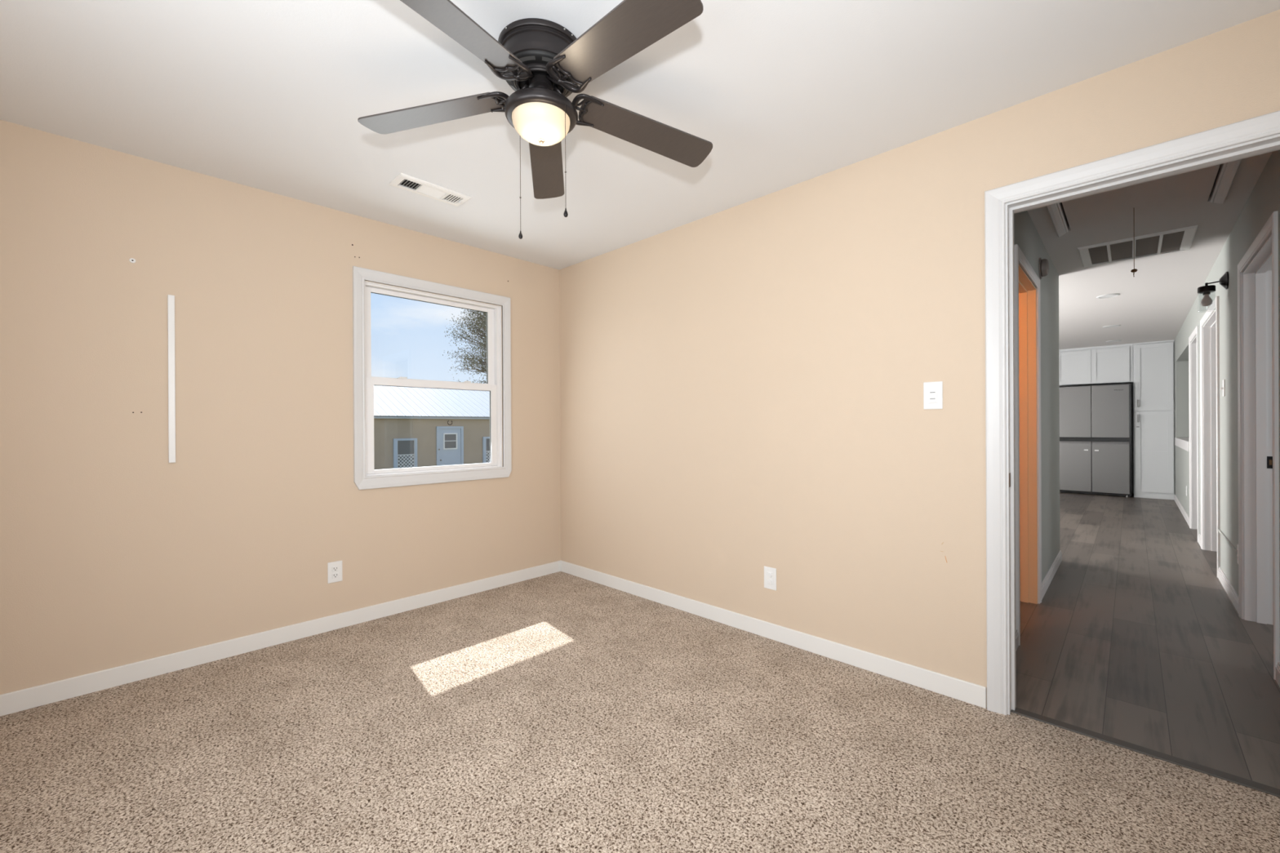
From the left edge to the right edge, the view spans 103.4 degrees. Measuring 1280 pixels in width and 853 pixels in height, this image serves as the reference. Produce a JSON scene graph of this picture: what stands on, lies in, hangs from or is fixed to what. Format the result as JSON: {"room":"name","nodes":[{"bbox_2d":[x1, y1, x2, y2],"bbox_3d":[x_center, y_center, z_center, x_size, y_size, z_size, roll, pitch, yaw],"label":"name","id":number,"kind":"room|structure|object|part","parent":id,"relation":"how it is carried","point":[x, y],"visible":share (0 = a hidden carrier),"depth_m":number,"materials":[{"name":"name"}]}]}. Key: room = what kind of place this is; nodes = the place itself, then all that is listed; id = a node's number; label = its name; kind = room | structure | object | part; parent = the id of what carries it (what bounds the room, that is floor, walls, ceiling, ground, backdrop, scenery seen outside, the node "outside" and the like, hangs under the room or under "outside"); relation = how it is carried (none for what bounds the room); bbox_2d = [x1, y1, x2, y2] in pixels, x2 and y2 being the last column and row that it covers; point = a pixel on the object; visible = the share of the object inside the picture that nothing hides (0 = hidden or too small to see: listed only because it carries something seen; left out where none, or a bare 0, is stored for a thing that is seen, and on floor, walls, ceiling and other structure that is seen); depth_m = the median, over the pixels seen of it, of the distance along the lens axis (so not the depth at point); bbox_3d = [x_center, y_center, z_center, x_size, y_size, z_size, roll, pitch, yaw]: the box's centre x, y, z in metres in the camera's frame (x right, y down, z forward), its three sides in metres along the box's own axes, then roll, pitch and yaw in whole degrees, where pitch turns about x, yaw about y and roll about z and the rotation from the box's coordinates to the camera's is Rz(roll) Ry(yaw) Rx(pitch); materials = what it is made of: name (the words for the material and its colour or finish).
{"room":"empty bedroom","nodes":[
{"label":"empty bedroom","id":0,"kind":"room"},
{"bbox_2d":[0,120,560,694],"bbox_3d":[-1.763,0.006,3.037,0.121,2.540,3.320,0,0,44],"label":"wall","id":1,"kind":"structure","parent":0,"point":[114,553],"depth_m":2.51,"materials":[{"name":"beige paint"}]},
{"bbox_2d":[128,257,135,262],"bbox_3d":[-2.353,-0.770,2.344,0.004,0.022,0.022,0,0,44],"label":"anchor","id":2,"kind":"object","parent":1,"relation":"attached to","point":[131,260],"visible":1,"depth_m":2.34,"materials":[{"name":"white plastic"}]},
{"bbox_2d":[167,294,175,462],"bbox_3d":[-2.257,-0.229,2.435,0.012,0.807,0.025,0,0,44],"label":"wall strip","id":3,"kind":"object","parent":1,"relation":"attached to","point":[171,299],"visible":1,"depth_m":2.43,"materials":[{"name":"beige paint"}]},
{"bbox_2d":[0,560,561,716],"bbox_3d":[-1.752,1.135,2.949,0.012,0.088,3.200,0,0,44],"label":"baseboard","id":4,"kind":"structure","parent":1,"relation":"attached to","point":[15,701],"depth_m":2.60,"materials":[{"name":"white paint"}]},
{"bbox_2d":[327,560,342,583],"bbox_3d":[-1.769,0.845,2.934,0.009,0.120,0.075,0,0,44],"label":"wall outlet","id":5,"kind":"object","parent":1,"relation":"attached to","point":[334,568],"visible":1,"depth_m":2.93,"materials":[{"name":"white plastic"}]},
{"bbox_2d":[332,572,338,578],"bbox_3d":[-1.768,0.864,2.932,0.004,0.029,0.033,0,0,44],"label":"receptacle","id":6,"kind":"object","parent":5,"relation":"attached to","point":[335,575],"depth_m":2.93,"materials":[{"name":"white plastic"}]},
{"bbox_2d":[332,565,338,571],"bbox_3d":[-1.768,0.825,2.932,0.004,0.029,0.033,0,0,44],"label":"receptacle","id":7,"kind":"object","parent":5,"relation":"attached to","point":[335,568],"depth_m":2.93,"materials":[{"name":"white plastic"}]},
{"bbox_2d":[352,266,511,489],"bbox_3d":[-1.368,-0.289,3.417,0.119,1.331,1.059,0,0,44],"label":"window","id":8,"kind":"structure","parent":1,"relation":"in","point":[498,350],"depth_m":3.32,"materials":[{"name":"white paint"}]},
{"bbox_3d":[-1.390,-0.567,3.421,0.024,0.592,0.883,0,0,44],"label":"sash","id":9,"kind":"part","parent":8,"relation":"part of","materials":[{"name":"clear glass"}]},
{"bbox_3d":[-1.367,-0.008,3.402,0.024,0.593,0.883,0,0,44],"label":"sash","id":10,"kind":"part","parent":8,"relation":"part of","materials":[{"name":"white plastic"}]},
{"bbox_2d":[0,492,1279,852],"bbox_3d":[3.708,1.187,4.127,6.200,0.080,12.500,0,0,44],"label":"floor","id":11,"kind":"structure","parent":0,"point":[560,712],"depth_m":1.89,"materials":[{"name":"beige carpet"}]},
{"bbox_2d":[1059,382,1131,497],"bbox_3d":[7.633,0.219,8.513,0.924,1.806,0.611,0,0,44],"label":"refrigerator","id":12,"kind":"object","parent":11,"relation":"on","point":[1095,420],"visible":0.98,"depth_m":8.26,"materials":[{"name":"grey metal"}]},
{"bbox_3d":[7.272,0.660,8.480,0.448,0.828,0.055,0,0,44],"label":"door","id":13,"kind":"part","parent":12,"relation":"part of","materials":[{"name":"silver metal"}]},
{"bbox_3d":[7.268,-0.243,8.479,0.448,0.845,0.055,0,0,44],"label":"door","id":14,"kind":"part","parent":12,"relation":"part of","materials":[{"name":"silver metal"}]},
{"bbox_3d":[7.598,0.659,8.163,0.444,0.828,0.055,0,0,44],"label":"door","id":15,"kind":"part","parent":12,"relation":"part of","materials":[{"name":"silver metal"}]},
{"bbox_3d":[7.593,-0.245,8.162,0.444,0.845,0.055,0,0,44],"label":"door","id":16,"kind":"part","parent":12,"relation":"part of","materials":[{"name":"silver metal"}]},
{"bbox_2d":[1010,707,1279,797],"bbox_3d":[1.794,1.161,1.806,0.780,0.016,0.047,0,0,44],"label":"threshold","id":17,"kind":"object","parent":11,"relation":"on","point":[1270,790],"visible":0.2,"depth_m":1.78,"materials":[{"name":"grey"}]},
{"bbox_2d":[1133,339,1174,499],"bbox_3d":[8.174,-0.100,8.051,0.448,2.440,0.632,0,0,44],"label":"pantry cabinet","id":18,"kind":"object","parent":11,"relation":"on","point":[1153,364],"visible":1,"depth_m":7.85,"materials":[{"name":"white paint"}]},
{"bbox_3d":[7.983,-1.308,7.860,0.448,0.022,0.026,0,0,44],"label":"crown","id":19,"kind":"part","parent":18,"relation":"part of","materials":[{"name":"white paint"}]},
{"bbox_3d":[7.983,-0.768,7.853,0.417,1.042,0.019,0,0,44],"label":"door","id":20,"kind":"part","parent":18,"relation":"part of","materials":[{"name":"white paint"}]},
{"bbox_3d":[7.989,0.394,7.854,0.297,0.015,0.018,0,0,44],"label":"rail","id":21,"kind":"part","parent":18,"relation":"part of","materials":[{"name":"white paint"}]},
{"bbox_3d":[7.989,0.392,7.854,0.417,1.262,0.019,0,0,44],"label":"door","id":22,"kind":"part","parent":18,"relation":"part of","materials":[{"name":"white paint"}]},
{"bbox_2d":[0,0,1279,349],"bbox_3d":[3.646,-1.343,4.089,6.420,0.100,12.620,0,0,44],"label":"ceiling","id":23,"kind":"structure","parent":0,"point":[269,95],"depth_m":1.95,"materials":[{"name":"white paint"}]},
{"bbox_2d":[389,173,471,206],"bbox_3d":[-1.117,-1.256,2.708,0.155,0.022,0.375,0,0,44],"label":"ceiling vent","id":24,"kind":"object","parent":23,"relation":"in","point":[421,187],"visible":1,"depth_m":2.69,"materials":[{"name":"white metal"}]},
{"bbox_2d":[357,0,712,239],"bbox_3d":[-0.306,-0.966,1.675,1.235,0.605,1.278,0,0,44],"label":"ceiling fan","id":25,"kind":"object","parent":23,"relation":"hanging from","point":[544,62],"visible":1,"depth_m":1.62,"materials":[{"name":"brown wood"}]},
{"bbox_3d":[-0.728,-1.100,1.785,0.521,0.063,0.139,0,0,9],"label":"blade","id":26,"kind":"part","parent":25,"relation":"part of","materials":[{"name":"brown wood"}]},
{"bbox_3d":[-0.528,-1.101,1.358,0.139,0.066,0.521,0,0,27],"label":"blade","id":27,"kind":"part","parent":25,"relation":"part of","materials":[{"name":"brown wood"}]},
{"bbox_3d":[-0.420,-0.872,1.783,0.016,0.367,0.006,0,0,44],"label":"pull chain","id":28,"kind":"part","parent":25,"relation":"part of","materials":[{"name":"grey metal"}]},
{"bbox_3d":[-0.334,-1.160,1.708,0.148,0.004,0.148,0,0,44],"label":"rotor plate","id":29,"kind":"part","parent":25,"relation":"part of","materials":[{"name":"black metal"}]},
{"bbox_3d":[-0.334,-1.006,1.708,0.193,0.076,0.193,0,0,44],"label":"lamp shade","id":30,"kind":"part","parent":25,"relation":"part of","materials":[{"name":"white glass"}]},
{"bbox_3d":[-0.334,-1.117,1.708,0.080,0.090,0.080,0,0,44],"label":"stem","id":31,"kind":"part","parent":25,"relation":"part of","materials":[{"name":"brown metal"}]},
{"bbox_3d":[-0.335,-1.177,1.708,0.244,0.026,0.244,0,0,44],"label":"motor","id":32,"kind":"part","parent":25,"relation":"part of","materials":[{"name":"black metal"}]},
{"bbox_3d":[-0.383,-1.093,2.106,0.139,0.073,0.521,0,0,-9],"label":"blade","id":33,"kind":"part","parent":25,"relation":"part of","materials":[{"name":"brown wood"}]},
{"bbox_3d":[-0.245,-0.880,1.639,0.015,0.352,0.006,0,0,34],"label":"pull chain","id":34,"kind":"part","parent":25,"relation":"part of","materials":[{"name":"grey metal"}]},
{"bbox_3d":[-0.060,-1.094,1.415,0.521,0.078,0.146,0,0,44],"label":"blade","id":35,"kind":"part","parent":25,"relation":"part of","materials":[{"name":"brown wood"}]},
{"bbox_3d":[0.029,-1.090,1.878,0.521,0.082,0.139,0,0,-27],"label":"blade","id":36,"kind":"part","parent":25,"relation":"part of","materials":[{"name":"brown wood"}]},
{"bbox_2d":[1096,293,1119,298],"bbox_3d":[4.652,-1.295,5.022,0.174,0.008,0.174,0,0,44],"label":"recessed light","id":37,"kind":"object","parent":23,"relation":"in","point":[1108,295],"visible":1,"depth_m":5.01,"materials":[{"name":"grey"}]},
{"bbox_2d":[1102,324,1120,328],"bbox_3d":[6.151,-1.304,6.591,0.174,0.008,0.174,0,0,44],"label":"recessed light","id":38,"kind":"object","parent":23,"relation":"in","point":[1111,326],"visible":1,"depth_m":6.56,"materials":[{"name":"grey plastic"}]},
{"bbox_2d":[1106,339,1120,342],"bbox_3d":[7.271,-1.311,7.761,0.174,0.008,0.174,0,0,44],"label":"recessed light","id":39,"kind":"object","parent":23,"relation":"in","point":[1117,340],"visible":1,"depth_m":7.73,"materials":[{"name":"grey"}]},
{"bbox_2d":[1077,225,1198,267],"bbox_3d":[3.573,-1.285,3.655,0.585,0.014,0.595,0,0,44],"label":"ceiling vent","id":40,"kind":"object","parent":23,"relation":"in","point":[1180,239],"visible":0.86,"depth_m":3.63,"materials":[{"name":"white metal"}]},
{"bbox_3d":[3.393,-1.283,3.829,0.025,0.009,0.535,0,0,44],"label":"panel","id":41,"kind":"part","parent":40,"relation":"part of","materials":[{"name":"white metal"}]},
{"bbox_3d":[3.752,-1.284,3.481,0.025,0.009,0.535,0,0,44],"label":"panel","id":42,"kind":"part","parent":40,"relation":"part of","materials":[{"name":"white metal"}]},
{"bbox_2d":[1046,159,1242,276],"bbox_3d":[2.553,-1.098,2.605,0.730,0.444,1.486,0,0,44],"label":"attic hatch","id":43,"kind":"object","parent":23,"relation":"attached to","point":[1195,187],"visible":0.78,"depth_m":2.85,"materials":[{"name":"grey paint"}]},
{"bbox_3d":[2.898,-1.081,2.966,0.006,0.406,0.005,0,0,44],"label":"pull cord","id":44,"kind":"part","parent":43,"relation":"part of","materials":[{"name":"brown plastic"}]},
{"bbox_3d":[2.539,-1.290,2.592,0.598,0.016,1.434,0,0,44],"label":"panel","id":45,"kind":"part","parent":43,"relation":"part of","materials":[{"name":"grey paint"}]},
{"bbox_3d":[2.552,-1.276,2.605,0.730,0.019,1.486,0,0,44],"label":"trim","id":46,"kind":"part","parent":43,"relation":"part of","materials":[{"name":"white paint"}]},
{"bbox_2d":[559,9,1279,707],"bbox_3d":[0.872,-0.007,2.706,4.120,2.540,0.120,0,0,44],"label":"wall","id":47,"kind":"structure","parent":0,"point":[741,386],"depth_m":2.52,"materials":[{"name":"beige paint"}]},
{"bbox_2d":[764,566,776,591],"bbox_3d":[0.713,0.834,2.774,0.075,0.120,0.013,0,0,44],"label":"wall jack plate","id":48,"kind":"object","parent":47,"relation":"attached to","point":[770,573],"visible":1,"depth_m":2.77,"materials":[{"name":"white plastic"}]},
{"bbox_2d":[560,560,986,708],"bbox_3d":[0.395,1.123,3.085,2.877,0.088,0.012,0,0,44],"label":"baseboard","id":49,"kind":"structure","parent":47,"relation":"attached to","point":[971,693],"depth_m":2.62,"materials":[{"name":"white paint"}]},
{"bbox_2d":[923,381,942,409],"bbox_3d":[1.283,-0.136,2.215,0.075,0.120,0.011,0,0,44],"label":"light switch","id":50,"kind":"object","parent":47,"relation":"attached to","point":[932,391],"visible":1,"depth_m":2.21,"materials":[{"name":"white plastic"}]},
{"bbox_2d":[984,110,1279,715],"bbox_3d":[1.788,0.097,1.805,0.904,2.124,0.142,0,0,44],"label":"door frame","id":51,"kind":"structure","parent":47,"relation":"in","point":[1260,135],"depth_m":2.04,"materials":[{"name":"white paint"}]},
{"bbox_3d":[1.497,0.217,2.046,0.002,0.057,0.030,0,0,44],"label":"strike plate","id":52,"kind":"part","parent":51,"relation":"part of","materials":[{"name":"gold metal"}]},
{"bbox_2d":[1013,210,1059,629],"bbox_3d":[1.472,-0.062,4.299,3.000,2.440,3.000,0,0,44],"label":"wall","id":53,"kind":"structure","parent":0,"point":[1026,236],"depth_m":3.74,"materials":[{"name":"grey paint"}]},
{"bbox_2d":[1013,244,1041,645],"bbox_3d":[2.268,0.096,3.042,0.139,2.119,0.922,0,0,44],"label":"door","id":54,"kind":"structure","parent":53,"relation":"in","point":[1027,296],"depth_m":3.30,"materials":[{"name":"orange wood"}]},
{"bbox_2d":[1015,550,1062,649],"bbox_3d":[2.558,1.112,3.251,0.012,0.087,3.000,0,0,44],"label":"baseboard","id":55,"kind":"structure","parent":53,"relation":"attached to","point":[1048,578],"depth_m":3.67,"materials":[{"name":"white paint"}]},
{"bbox_2d":[1038,257,1048,279],"bbox_3d":[2.729,-1.073,3.412,0.046,0.140,0.140,0,0,44],"label":"smoke detector","id":56,"kind":"object","parent":53,"relation":"attached to","point":[1043,264],"visible":1,"depth_m":3.38,"materials":[{"name":"grey plastic"}]},
{"bbox_2d":[1131,383,1133,493],"bbox_3d":[8.092,-0.100,8.658,6.420,2.440,0.120,0,0,44],"label":"wall","id":57,"kind":"structure","parent":0,"point":[1132,427],"depth_m":8.44,"materials":[{"name":"grey paint"}]},
{"bbox_2d":[1058,343,1133,386],"bbox_3d":[7.672,-1.013,8.558,0.972,0.610,0.598,0,0,44],"label":"upper cabinet","id":58,"kind":"object","parent":57,"relation":"attached to","point":[1107,364],"visible":0.88,"depth_m":8.31,"materials":[{"name":"white paint"}]},
{"bbox_3d":[7.298,-0.991,8.517,0.453,0.554,0.019,0,0,44],"label":"door","id":59,"kind":"part","parent":58,"relation":"part of","materials":[{"name":"white paint"}]},
{"bbox_3d":[7.473,-1.306,8.355,0.972,0.022,0.026,0,0,44],"label":"crown","id":60,"kind":"part","parent":58,"relation":"part of","materials":[{"name":"white paint"}]},
{"bbox_3d":[7.626,-0.993,8.198,0.454,0.554,0.019,0,0,44],"label":"door","id":61,"kind":"part","parent":58,"relation":"part of","materials":[{"name":"white paint"}]},
{"bbox_2d":[1173,150,1279,611],"bbox_3d":[5.404,-0.083,4.787,0.120,2.440,9.180,0,0,44],"label":"wall","id":62,"kind":"structure","parent":0,"point":[1264,199],"depth_m":3.41,"materials":[{"name":"grey paint"}]},
{"bbox_2d":[1174,437,1189,451],"bbox_3d":[7.400,0.223,6.362,0.815,0.115,2.380,0,0,44],"label":"ledge","id":63,"kind":"object","parent":62,"relation":"attached to","point":[1182,442],"visible":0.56,"depth_m":6.48,"materials":[{"name":"white paint"}]},
{"bbox_2d":[1187,360,1189,437],"bbox_3d":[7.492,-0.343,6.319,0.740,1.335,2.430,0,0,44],"label":"trim","id":64,"kind":"structure","parent":62,"relation":"attached to","point":[1188,361],"depth_m":7.40,"materials":[{"name":"grey paint"}]},
{"bbox_2d":[1188,324,1199,542],"bbox_3d":[5.856,0.070,5.261,0.139,2.129,0.967,0,0,44],"label":"door frame","id":65,"kind":"structure","parent":62,"relation":"in","point":[1193,345],"depth_m":5.58,"materials":[{"name":"white paint"}]},
{"bbox_2d":[1200,296,1220,577],"bbox_3d":[4.851,0.076,4.226,0.139,2.129,1.252,0,0,44],"label":"door frame","id":66,"kind":"structure","parent":62,"relation":"in","point":[1210,331],"depth_m":4.63,"materials":[{"name":"white paint"}]},
{"bbox_2d":[1197,271,1228,306],"bbox_3d":[3.988,-0.936,3.522,0.142,0.256,0.120,0,0,44],"label":"wall sconce","id":67,"kind":"object","parent":62,"relation":"attached to","point":[1206,290],"visible":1,"depth_m":3.52,"materials":[{"name":"black metal"}]},
{"bbox_2d":[1202,291,1210,295],"bbox_3d":[3.969,-0.934,3.541,0.036,0.020,0.036,0,0,44],"label":"socket","id":68,"kind":"object","parent":67,"relation":"attached to","point":[1204,293],"depth_m":3.53,"materials":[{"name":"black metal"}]},
{"bbox_3d":[3.969,-0.883,3.541,0.058,0.081,0.058,0,0,44],"label":"bulb","id":69,"kind":"part","parent":67,"relation":"part of","materials":[{"name":"grey"}]},
{"bbox_3d":[3.989,-0.991,3.521,0.070,0.034,0.013,0,0,44],"label":"arm","id":70,"kind":"part","parent":67,"relation":"part of","materials":[{"name":"black metal"}]},
{"bbox_2d":[1220,379,1225,396],"bbox_3d":[4.175,-0.275,3.623,0.018,0.120,0.076,0,0,44],"label":"hall light switch","id":71,"kind":"object","parent":62,"relation":"attached to","point":[1224,380],"visible":1,"depth_m":3.59,"materials":[{"name":"white plastic"}]},
{"bbox_3d":[4.180,-0.275,3.619,0.006,0.120,0.076,0,0,44],"label":"plate","id":72,"kind":"part","parent":71,"relation":"part of","materials":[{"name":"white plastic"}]},
{"bbox_2d":[1174,494,1279,687],"bbox_3d":[5.139,1.097,4.604,0.012,0.087,8.540,0,0,44],"label":"baseboard","id":73,"kind":"structure","parent":62,"relation":"attached to","point":[1233,595],"depth_m":3.48,"materials":[{"name":"white paint"}]},
{"bbox_2d":[1217,528,1236,553],"bbox_3d":[4.057,0.787,3.490,0.010,0.018,0.908,0,0,44],"label":"cable raceway","id":74,"kind":"object","parent":62,"relation":"attached to","point":[1221,533],"visible":0.8,"depth_m":3.46,"materials":[{"name":"grey paint"}]},
{"bbox_2d":[1236,544,1238,564],"bbox_3d":[3.713,0.796,3.137,0.009,0.120,0.075,0,0,44],"label":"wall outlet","id":75,"kind":"object","parent":62,"relation":"attached to","point":[1237,544],"visible":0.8,"depth_m":3.14,"materials":[{"name":"white plastic"}]},
{"bbox_2d":[1237,210,1279,679],"bbox_3d":[3.302,0.086,2.633,0.139,2.129,1.067,0,0,44],"label":"door","id":76,"kind":"structure","parent":62,"relation":"in","point":[1258,410],"depth_m":2.95,"materials":[{"name":"white paint"}]},
{"bbox_3d":[3.654,0.208,2.929,0.026,0.070,0.002,0,0,44],"label":"strike plate","id":77,"kind":"part","parent":76,"relation":"part of","materials":[{"name":"black metal"}]},
{"label":"outside","id":78,"kind":"structure","parent":0,"visible":0},
{"bbox_3d":[-15.226,2.229,32.227,59.870,0.180,100.000,0,0,44],"label":"ground","id":79,"kind":"structure","parent":78,"visible":0},
{"bbox_2d":[373,385,489,469],"bbox_3d":[-8.179,0.259,17.798,6.200,3.713,15.545,0,0,44],"label":"neighboring building","id":80,"kind":"structure","parent":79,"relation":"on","point":[411,428],"depth_m":15.69,"materials":[{"name":"beige"}]},
{"bbox_3d":[-6.894,0.972,14.876,0.011,1.120,0.500,0,0,44],"label":"glass","id":81,"kind":"part","parent":80,"relation":"part of","materials":[{"name":"grey"}]},
{"bbox_3d":[-5.942,1.051,15.828,0.050,2.110,0.865,0,0,44],"label":"door","id":82,"kind":"part","parent":80,"relation":"part of","materials":[{"name":"blue paint"}]},
{"bbox_3d":[-5.940,0.461,15.822,0.005,0.430,0.370,0,0,44],"label":"glass","id":83,"kind":"part","parent":80,"relation":"part of","materials":[{"name":"grey glass"}]},
{"bbox_3d":[-4.935,0.960,16.891,0.011,1.120,0.500,0,0,44],"label":"glass","id":84,"kind":"part","parent":80,"relation":"part of","materials":[{"name":"grey"}]},
{"bbox_2d":[442,308,486,383],"bbox_3d":[-8.055,-2.930,29.231,5.987,10.087,7.587,0,0,41],"label":"tree","id":85,"kind":"object","parent":79,"relation":"on","point":[482,320],"visible":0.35,"depth_m":28.01,"materials":[{"name":"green plant"}]}
]}

